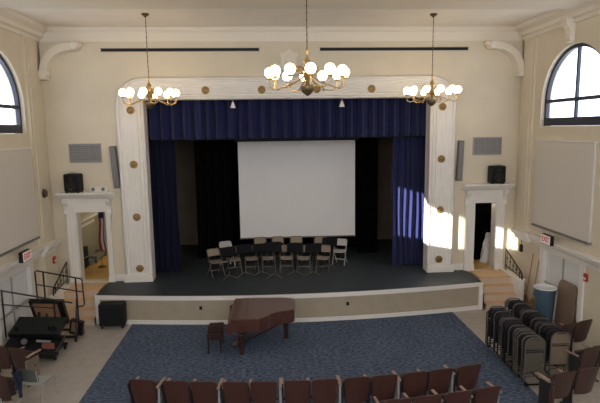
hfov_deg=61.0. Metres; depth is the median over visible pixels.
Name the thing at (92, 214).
window
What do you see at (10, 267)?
trim
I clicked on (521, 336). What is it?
folded chair
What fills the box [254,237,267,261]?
folding chair
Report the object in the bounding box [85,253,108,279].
floor
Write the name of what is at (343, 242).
folding chair
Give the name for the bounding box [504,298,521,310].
folded chair
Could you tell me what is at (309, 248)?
music stand
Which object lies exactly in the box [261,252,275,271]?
folding chair
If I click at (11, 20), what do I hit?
trim
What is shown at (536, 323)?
folded chair
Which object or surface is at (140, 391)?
seat
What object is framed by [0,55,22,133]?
window
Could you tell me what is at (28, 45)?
trim
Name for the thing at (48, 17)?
ceiling
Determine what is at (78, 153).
air vent
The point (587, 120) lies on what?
window
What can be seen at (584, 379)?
seat
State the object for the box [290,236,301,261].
folding chair
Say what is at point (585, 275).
fire alarm
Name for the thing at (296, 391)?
seat
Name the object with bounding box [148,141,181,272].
stage curtain
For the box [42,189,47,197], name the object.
wall thermostat
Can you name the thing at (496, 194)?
door surround
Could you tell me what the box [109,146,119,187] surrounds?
speaker
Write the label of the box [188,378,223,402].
seat
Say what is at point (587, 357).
seat
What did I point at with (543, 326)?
folded chair
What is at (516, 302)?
folded chair
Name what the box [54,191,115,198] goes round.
shelf
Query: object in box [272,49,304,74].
cartouche
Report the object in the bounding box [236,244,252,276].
music stand
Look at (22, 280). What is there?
door
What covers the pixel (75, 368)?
floor
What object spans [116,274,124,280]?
baseboard
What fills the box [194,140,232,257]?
drape
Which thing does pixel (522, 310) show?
folded chair
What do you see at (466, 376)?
seat
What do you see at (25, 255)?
exit sign
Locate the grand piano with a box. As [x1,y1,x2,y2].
[226,297,294,356]
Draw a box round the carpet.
[79,312,537,402]
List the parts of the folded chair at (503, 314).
seat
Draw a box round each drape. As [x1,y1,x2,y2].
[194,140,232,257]
[358,138,377,252]
[474,203,491,259]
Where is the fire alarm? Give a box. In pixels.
[583,273,588,281]
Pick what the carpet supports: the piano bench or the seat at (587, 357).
the piano bench
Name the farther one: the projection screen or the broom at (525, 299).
the projection screen
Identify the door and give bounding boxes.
[0,262,35,345]
[538,246,585,322]
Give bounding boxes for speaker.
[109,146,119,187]
[456,140,464,180]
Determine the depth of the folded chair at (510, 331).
11.11 m
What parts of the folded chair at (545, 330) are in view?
backrest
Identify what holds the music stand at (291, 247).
on the stage
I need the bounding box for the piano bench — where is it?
[206,322,223,353]
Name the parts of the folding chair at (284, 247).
backrest, seat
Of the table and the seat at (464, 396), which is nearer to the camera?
the seat at (464, 396)
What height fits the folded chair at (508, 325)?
0.944 m
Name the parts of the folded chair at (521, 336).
seat, backrest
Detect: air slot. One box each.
[100,48,258,51]
[319,47,467,50]
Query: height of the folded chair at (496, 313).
0.944 m
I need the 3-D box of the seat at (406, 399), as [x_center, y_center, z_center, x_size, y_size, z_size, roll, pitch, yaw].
[1.613,3.654,8.745,0.596,0.850,0.522,-2,8,-9]
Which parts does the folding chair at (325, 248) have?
seat, backrest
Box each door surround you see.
[54,191,115,282]
[460,183,515,270]
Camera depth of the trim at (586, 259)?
13.14 m
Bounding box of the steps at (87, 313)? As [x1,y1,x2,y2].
[49,282,106,325]
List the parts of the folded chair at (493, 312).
seat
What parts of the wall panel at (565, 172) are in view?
rail, rail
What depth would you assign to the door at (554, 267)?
13.57 m
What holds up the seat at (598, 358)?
on the floor at (75, 368)
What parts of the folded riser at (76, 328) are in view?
plywood panel, panel frame, leg frame, guard rail, frame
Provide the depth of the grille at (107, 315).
13.70 m
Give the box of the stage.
[95,239,482,324]
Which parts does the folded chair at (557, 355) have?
seat, backrest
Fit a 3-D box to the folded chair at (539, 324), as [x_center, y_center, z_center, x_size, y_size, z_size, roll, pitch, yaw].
[5.408,3.105,11.245,0.438,0.944,0.068,-1,9,1]
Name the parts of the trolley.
push handle, deck frame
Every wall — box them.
[0,28,99,298]
[42,41,520,285]
[176,137,392,244]
[512,15,599,346]
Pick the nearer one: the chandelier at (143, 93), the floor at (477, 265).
the chandelier at (143, 93)
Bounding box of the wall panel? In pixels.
[38,250,59,297]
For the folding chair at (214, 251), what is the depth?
15.84 m
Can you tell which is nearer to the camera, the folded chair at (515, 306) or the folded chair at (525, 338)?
the folded chair at (525, 338)
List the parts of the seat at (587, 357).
armrest, folding seat, backrest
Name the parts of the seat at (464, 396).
backrest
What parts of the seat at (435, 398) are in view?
backrest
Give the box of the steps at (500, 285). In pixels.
[469,268,525,309]
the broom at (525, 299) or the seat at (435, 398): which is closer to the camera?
the seat at (435, 398)
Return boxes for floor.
[1,304,599,402]
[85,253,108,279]
[473,259,492,268]
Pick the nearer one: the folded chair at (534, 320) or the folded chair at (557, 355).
the folded chair at (557, 355)
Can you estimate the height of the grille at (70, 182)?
0.440 m
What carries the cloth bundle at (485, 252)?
on the floor at (477, 265)
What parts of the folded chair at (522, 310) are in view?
backrest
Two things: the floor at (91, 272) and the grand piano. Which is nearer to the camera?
the grand piano
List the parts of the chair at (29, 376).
backrest, seat, leg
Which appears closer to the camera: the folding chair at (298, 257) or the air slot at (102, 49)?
the air slot at (102, 49)
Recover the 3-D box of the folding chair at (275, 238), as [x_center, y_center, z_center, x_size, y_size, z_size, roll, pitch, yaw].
[-0.749,1.628,17.448,0.425,0.807,0.519,-1,8,-5]
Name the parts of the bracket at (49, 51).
arched arm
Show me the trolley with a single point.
(509, 366)
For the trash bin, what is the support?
on the floor at (75, 368)
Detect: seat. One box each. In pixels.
[0,344,10,375]
[0,372,15,400]
[7,346,40,387]
[127,376,165,402]
[160,378,190,402]
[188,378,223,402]
[220,379,250,402]
[248,377,281,402]
[282,378,309,402]
[306,375,341,402]
[339,376,369,402]
[363,370,400,402]
[373,393,411,402]
[395,371,428,397]
[402,389,442,402]
[416,365,455,395]
[441,386,472,402]
[453,364,480,391]
[470,381,501,402]
[534,371,575,402]
[557,367,598,402]
[559,319,592,351]
[560,323,575,345]
[563,345,599,371]
[581,345,599,381]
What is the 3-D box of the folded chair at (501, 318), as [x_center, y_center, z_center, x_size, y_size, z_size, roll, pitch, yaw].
[4.733,3.053,11.675,0.438,0.944,0.068,-1,9,-4]
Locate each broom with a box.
[523,253,533,302]
[528,260,538,307]
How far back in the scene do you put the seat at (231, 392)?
9.17 m
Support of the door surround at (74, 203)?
attached to the wall at (80, 95)
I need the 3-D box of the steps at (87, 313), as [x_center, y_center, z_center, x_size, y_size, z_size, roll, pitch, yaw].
[-6.311,2.909,14.632,1.160,0.880,1.320,-1,8,-4]
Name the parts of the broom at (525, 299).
handle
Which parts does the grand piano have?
leg, lid, lid, leg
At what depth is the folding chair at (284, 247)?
16.12 m
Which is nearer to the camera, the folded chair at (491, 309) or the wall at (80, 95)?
the folded chair at (491, 309)
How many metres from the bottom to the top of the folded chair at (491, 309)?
0.944 m
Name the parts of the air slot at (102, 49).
frame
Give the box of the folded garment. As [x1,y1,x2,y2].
[11,368,22,397]
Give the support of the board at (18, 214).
attached to the wall at (10, 42)
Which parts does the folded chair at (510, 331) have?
seat, backrest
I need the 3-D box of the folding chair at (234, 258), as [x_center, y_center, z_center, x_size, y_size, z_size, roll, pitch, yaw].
[-2.101,1.845,16.060,0.425,0.807,0.519,-4,9,-23]
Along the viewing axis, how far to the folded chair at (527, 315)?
11.77 m
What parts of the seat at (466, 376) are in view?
folding seat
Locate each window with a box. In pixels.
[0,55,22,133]
[81,212,97,227]
[544,43,599,125]
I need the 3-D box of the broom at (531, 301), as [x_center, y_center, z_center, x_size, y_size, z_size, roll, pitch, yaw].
[6.726,2.395,14.664,0.195,1.476,0.300,-1,8,-4]
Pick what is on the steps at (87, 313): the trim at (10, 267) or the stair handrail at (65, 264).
the stair handrail at (65, 264)
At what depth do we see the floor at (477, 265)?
16.48 m
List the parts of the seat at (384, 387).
backrest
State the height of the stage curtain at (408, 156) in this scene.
5.325 m
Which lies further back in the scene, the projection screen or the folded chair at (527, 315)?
the projection screen
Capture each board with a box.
[0,147,39,256]
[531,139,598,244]
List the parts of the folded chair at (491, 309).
seat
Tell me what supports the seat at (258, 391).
on the carpet
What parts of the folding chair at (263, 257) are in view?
seat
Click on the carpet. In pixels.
(372, 347)
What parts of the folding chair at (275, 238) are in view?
backrest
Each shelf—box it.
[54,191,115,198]
[460,183,515,189]
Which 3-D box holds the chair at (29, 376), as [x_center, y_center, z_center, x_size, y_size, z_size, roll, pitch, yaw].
[-5.226,3.577,10.114,0.501,0.795,0.560,0,8,9]
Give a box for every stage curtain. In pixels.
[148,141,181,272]
[391,137,425,264]
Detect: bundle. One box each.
[89,250,107,265]
[479,232,490,262]
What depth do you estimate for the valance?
15.51 m
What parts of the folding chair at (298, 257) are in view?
seat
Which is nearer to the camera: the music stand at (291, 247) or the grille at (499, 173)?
the grille at (499, 173)
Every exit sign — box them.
[18,249,31,262]
[541,233,553,245]
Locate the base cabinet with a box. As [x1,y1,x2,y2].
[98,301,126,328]
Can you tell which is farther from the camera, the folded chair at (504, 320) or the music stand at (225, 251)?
the music stand at (225, 251)
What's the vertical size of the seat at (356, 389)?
0.850 m
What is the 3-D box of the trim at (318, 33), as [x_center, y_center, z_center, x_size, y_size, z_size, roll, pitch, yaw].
[-0.337,-4.812,14.651,13.920,0.395,0.120,-1,8,-4]
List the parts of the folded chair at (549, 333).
seat, backrest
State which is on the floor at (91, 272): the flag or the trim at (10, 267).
the flag
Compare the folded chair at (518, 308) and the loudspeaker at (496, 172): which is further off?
the loudspeaker at (496, 172)
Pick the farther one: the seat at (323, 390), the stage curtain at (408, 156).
the stage curtain at (408, 156)
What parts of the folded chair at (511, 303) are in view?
backrest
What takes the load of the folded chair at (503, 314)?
on the trolley
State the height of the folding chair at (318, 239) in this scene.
0.807 m
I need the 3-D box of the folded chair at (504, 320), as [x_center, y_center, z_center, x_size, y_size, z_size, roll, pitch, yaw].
[4.755,3.076,11.515,0.438,0.944,0.068,-1,9,-1]
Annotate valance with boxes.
[146,98,425,140]
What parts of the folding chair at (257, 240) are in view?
backrest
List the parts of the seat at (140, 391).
backrest, folding seat, armrest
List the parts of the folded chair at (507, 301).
backrest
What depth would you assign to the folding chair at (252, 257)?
16.07 m
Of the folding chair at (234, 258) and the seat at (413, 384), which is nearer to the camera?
the seat at (413, 384)
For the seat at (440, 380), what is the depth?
9.56 m
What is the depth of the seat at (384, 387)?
9.37 m
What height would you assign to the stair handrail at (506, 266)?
0.681 m
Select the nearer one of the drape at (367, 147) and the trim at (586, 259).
the trim at (586, 259)
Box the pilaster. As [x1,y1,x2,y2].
[516,36,537,230]
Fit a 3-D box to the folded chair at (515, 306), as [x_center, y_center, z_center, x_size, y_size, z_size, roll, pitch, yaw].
[5.386,2.937,12.433,0.438,0.944,0.078,-1,8,-3]
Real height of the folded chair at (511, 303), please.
0.944 m
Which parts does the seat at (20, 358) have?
backrest, panel, armrest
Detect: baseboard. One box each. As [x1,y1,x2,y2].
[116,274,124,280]
[180,235,391,244]
[453,264,462,269]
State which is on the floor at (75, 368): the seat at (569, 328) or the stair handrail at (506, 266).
the seat at (569, 328)
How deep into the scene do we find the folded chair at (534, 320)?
11.43 m
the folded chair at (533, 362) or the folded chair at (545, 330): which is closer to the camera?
the folded chair at (533, 362)
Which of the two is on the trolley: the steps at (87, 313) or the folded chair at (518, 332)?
the folded chair at (518, 332)
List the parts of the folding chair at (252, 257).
seat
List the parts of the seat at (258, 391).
backrest, armrest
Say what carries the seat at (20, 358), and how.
on the floor at (75, 368)
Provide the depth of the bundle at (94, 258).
17.79 m
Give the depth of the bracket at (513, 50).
14.97 m
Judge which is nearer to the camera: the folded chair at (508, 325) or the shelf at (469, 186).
the folded chair at (508, 325)
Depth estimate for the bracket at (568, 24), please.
12.64 m
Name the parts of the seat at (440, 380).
backrest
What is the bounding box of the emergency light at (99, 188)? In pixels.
[90,186,107,191]
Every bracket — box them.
[38,41,81,80]
[485,40,523,76]
[560,17,575,42]
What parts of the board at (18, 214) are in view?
rail, rail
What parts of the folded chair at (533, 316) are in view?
backrest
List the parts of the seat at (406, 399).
backrest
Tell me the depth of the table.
13.18 m
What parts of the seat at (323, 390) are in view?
backrest, armrest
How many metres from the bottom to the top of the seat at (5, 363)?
0.850 m
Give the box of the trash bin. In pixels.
[533,284,556,321]
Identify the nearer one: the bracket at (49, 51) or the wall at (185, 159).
the bracket at (49, 51)
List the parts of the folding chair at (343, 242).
seat, backrest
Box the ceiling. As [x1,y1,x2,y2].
[12,9,554,26]
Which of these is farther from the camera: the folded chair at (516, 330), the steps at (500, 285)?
the steps at (500, 285)
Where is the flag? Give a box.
[98,212,107,267]
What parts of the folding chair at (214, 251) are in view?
backrest, seat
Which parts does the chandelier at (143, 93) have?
globe, globe, arm, globe, hanging rod, lamp shade, globe, arm, globe, globe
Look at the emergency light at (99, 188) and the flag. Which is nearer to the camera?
the emergency light at (99, 188)
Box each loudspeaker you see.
[63,172,83,192]
[487,164,505,183]
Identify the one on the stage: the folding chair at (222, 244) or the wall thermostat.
the folding chair at (222, 244)
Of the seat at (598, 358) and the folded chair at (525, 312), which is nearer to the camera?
the seat at (598, 358)
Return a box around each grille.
[64,176,77,190]
[99,307,121,324]
[493,167,505,181]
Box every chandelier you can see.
[119,13,179,109]
[264,0,349,95]
[403,13,461,105]
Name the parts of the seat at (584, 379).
backrest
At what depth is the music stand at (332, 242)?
16.47 m
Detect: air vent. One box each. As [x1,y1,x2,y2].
[68,143,101,162]
[472,137,501,154]
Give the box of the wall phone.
[519,240,522,251]
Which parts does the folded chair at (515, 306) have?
backrest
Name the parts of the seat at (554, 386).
armrest, panel, folding seat, backrest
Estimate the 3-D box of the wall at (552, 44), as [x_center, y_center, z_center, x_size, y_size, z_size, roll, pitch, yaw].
[7.384,-0.053,7.783,0.300,8.300,16.400,-1,8,-4]
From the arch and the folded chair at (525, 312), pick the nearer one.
the folded chair at (525, 312)
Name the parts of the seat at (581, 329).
backrest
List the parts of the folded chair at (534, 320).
backrest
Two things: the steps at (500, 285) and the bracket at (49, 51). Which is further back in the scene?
the steps at (500, 285)
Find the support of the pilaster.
attached to the wall at (552, 44)
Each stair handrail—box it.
[52,261,68,295]
[505,248,522,279]
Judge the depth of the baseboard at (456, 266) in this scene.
16.02 m
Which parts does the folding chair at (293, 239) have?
backrest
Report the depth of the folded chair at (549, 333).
10.84 m
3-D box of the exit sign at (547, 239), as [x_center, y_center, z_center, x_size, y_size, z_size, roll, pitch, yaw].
[6.623,1.019,13.653,0.110,0.260,0.460,-1,8,-4]
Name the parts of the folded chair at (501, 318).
seat, backrest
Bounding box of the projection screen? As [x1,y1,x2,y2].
[234,138,357,238]
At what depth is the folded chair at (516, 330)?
10.88 m
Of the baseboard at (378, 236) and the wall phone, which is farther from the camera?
the baseboard at (378, 236)
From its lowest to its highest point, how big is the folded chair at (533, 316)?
0.944 m
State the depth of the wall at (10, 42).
13.34 m
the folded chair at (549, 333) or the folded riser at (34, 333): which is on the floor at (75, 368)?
the folded riser at (34, 333)
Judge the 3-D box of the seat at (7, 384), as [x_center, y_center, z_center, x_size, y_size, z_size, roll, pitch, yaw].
[-5.655,3.611,9.760,0.543,0.850,0.522,1,8,13]
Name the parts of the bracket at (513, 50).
arched arm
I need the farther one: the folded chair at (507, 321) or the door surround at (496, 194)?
the door surround at (496, 194)
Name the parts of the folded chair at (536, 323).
backrest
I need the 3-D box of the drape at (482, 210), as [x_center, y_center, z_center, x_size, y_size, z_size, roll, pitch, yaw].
[5.774,0.368,16.951,1.650,3.220,0.131,-1,8,-4]
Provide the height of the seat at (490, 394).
0.850 m
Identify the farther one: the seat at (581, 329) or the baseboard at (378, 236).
the baseboard at (378, 236)
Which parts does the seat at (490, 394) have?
backrest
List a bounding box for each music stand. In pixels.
[219,246,236,279]
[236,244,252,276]
[252,243,269,275]
[265,241,281,277]
[287,243,302,274]
[305,243,321,275]
[322,238,337,267]
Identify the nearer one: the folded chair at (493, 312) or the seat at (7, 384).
the seat at (7, 384)
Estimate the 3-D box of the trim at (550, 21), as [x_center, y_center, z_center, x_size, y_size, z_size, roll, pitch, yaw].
[7.012,-3.854,7.218,0.340,0.395,16.000,-1,8,-4]
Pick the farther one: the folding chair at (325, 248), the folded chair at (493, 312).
the folding chair at (325, 248)
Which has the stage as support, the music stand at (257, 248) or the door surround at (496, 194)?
the music stand at (257, 248)
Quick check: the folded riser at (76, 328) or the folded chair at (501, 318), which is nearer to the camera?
the folded chair at (501, 318)
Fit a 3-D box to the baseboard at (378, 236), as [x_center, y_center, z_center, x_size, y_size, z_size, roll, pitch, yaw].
[0.435,1.511,20.474,12.000,0.150,0.030,-1,8,-4]
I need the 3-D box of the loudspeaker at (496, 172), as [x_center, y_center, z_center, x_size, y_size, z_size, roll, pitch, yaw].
[5.976,-0.840,15.476,0.440,0.599,0.350,-1,8,-4]
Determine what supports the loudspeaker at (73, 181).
on the door surround at (74, 203)
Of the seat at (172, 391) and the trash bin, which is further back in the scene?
the trash bin
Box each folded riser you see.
[0,290,72,360]
[28,270,84,341]
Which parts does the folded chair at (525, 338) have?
seat, backrest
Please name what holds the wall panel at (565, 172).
attached to the wall at (552, 44)
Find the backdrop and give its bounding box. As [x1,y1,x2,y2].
[194,140,357,249]
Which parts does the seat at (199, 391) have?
backrest, armrest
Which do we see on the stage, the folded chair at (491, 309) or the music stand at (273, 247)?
the music stand at (273, 247)
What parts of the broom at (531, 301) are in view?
handle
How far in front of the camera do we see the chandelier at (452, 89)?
13.35 m
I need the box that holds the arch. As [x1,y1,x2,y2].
[115,75,455,282]
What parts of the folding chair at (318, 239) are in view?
backrest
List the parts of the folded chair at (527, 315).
backrest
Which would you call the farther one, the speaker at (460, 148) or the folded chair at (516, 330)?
the speaker at (460, 148)
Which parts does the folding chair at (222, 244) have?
backrest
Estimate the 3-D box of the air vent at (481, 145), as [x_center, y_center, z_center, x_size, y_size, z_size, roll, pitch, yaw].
[5.711,-1.694,15.549,0.900,0.540,0.030,-1,8,-4]
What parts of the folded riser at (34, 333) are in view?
guard rail, leg frame, latch plate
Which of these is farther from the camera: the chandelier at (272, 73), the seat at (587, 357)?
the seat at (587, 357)
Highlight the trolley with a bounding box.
[485,311,538,385]
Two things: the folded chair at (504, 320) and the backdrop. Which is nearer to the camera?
the folded chair at (504, 320)
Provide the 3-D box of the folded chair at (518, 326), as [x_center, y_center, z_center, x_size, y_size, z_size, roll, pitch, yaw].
[4.795,3.145,11.028,0.438,0.944,0.068,-2,7,-5]
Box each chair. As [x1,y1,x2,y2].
[19,369,57,402]
[207,248,224,277]
[219,241,235,266]
[226,246,241,274]
[244,248,258,273]
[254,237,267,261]
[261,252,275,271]
[272,236,284,261]
[280,245,292,272]
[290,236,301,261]
[297,245,310,272]
[314,236,325,262]
[316,245,330,272]
[332,238,346,265]
[486,307,504,345]
[489,309,506,347]
[493,311,510,349]
[493,313,511,351]
[496,315,515,354]
[500,318,518,357]
[502,320,520,359]
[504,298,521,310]
[504,321,523,362]
[506,325,526,365]
[508,300,523,313]
[511,326,529,367]
[512,302,528,315]
[512,303,528,318]
[512,328,532,369]
[514,330,534,372]
[516,306,531,320]
[516,332,536,375]
[518,308,535,323]
[520,335,542,378]
[521,311,537,324]
[523,338,545,381]
[524,312,540,327]
[528,314,545,328]
[530,317,548,331]
[533,320,550,335]
[536,322,553,337]
[539,324,556,364]
[542,325,561,366]
[544,329,566,370]
[548,332,570,374]
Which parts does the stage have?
corner post, edge trim, baseboard, corner post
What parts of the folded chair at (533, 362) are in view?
seat, backrest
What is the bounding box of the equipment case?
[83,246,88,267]
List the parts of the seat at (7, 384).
backrest, folding seat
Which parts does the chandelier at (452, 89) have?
globe, globe, globe, lamp shade, hanging rod, globe, globe, globe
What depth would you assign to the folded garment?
9.74 m
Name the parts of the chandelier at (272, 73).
globe, globe, arm, globe, arm, globe, arm, hanging rod, lamp shade, globe, arm, globe, arm, arm, globe, globe, globe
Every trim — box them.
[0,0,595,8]
[0,9,47,41]
[0,240,60,279]
[21,36,51,245]
[40,26,521,41]
[511,228,599,271]
[515,0,599,40]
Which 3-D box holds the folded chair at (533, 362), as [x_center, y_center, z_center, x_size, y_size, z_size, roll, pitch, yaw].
[4.784,3.233,10.414,0.438,0.944,0.068,-1,8,-3]
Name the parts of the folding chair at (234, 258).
seat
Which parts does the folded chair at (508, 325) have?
seat, backrest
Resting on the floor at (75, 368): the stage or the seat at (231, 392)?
the stage
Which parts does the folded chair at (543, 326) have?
backrest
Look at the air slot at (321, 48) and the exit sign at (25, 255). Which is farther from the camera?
the air slot at (321, 48)
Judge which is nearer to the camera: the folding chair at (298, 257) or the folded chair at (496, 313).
the folded chair at (496, 313)
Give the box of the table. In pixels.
[554,279,577,325]

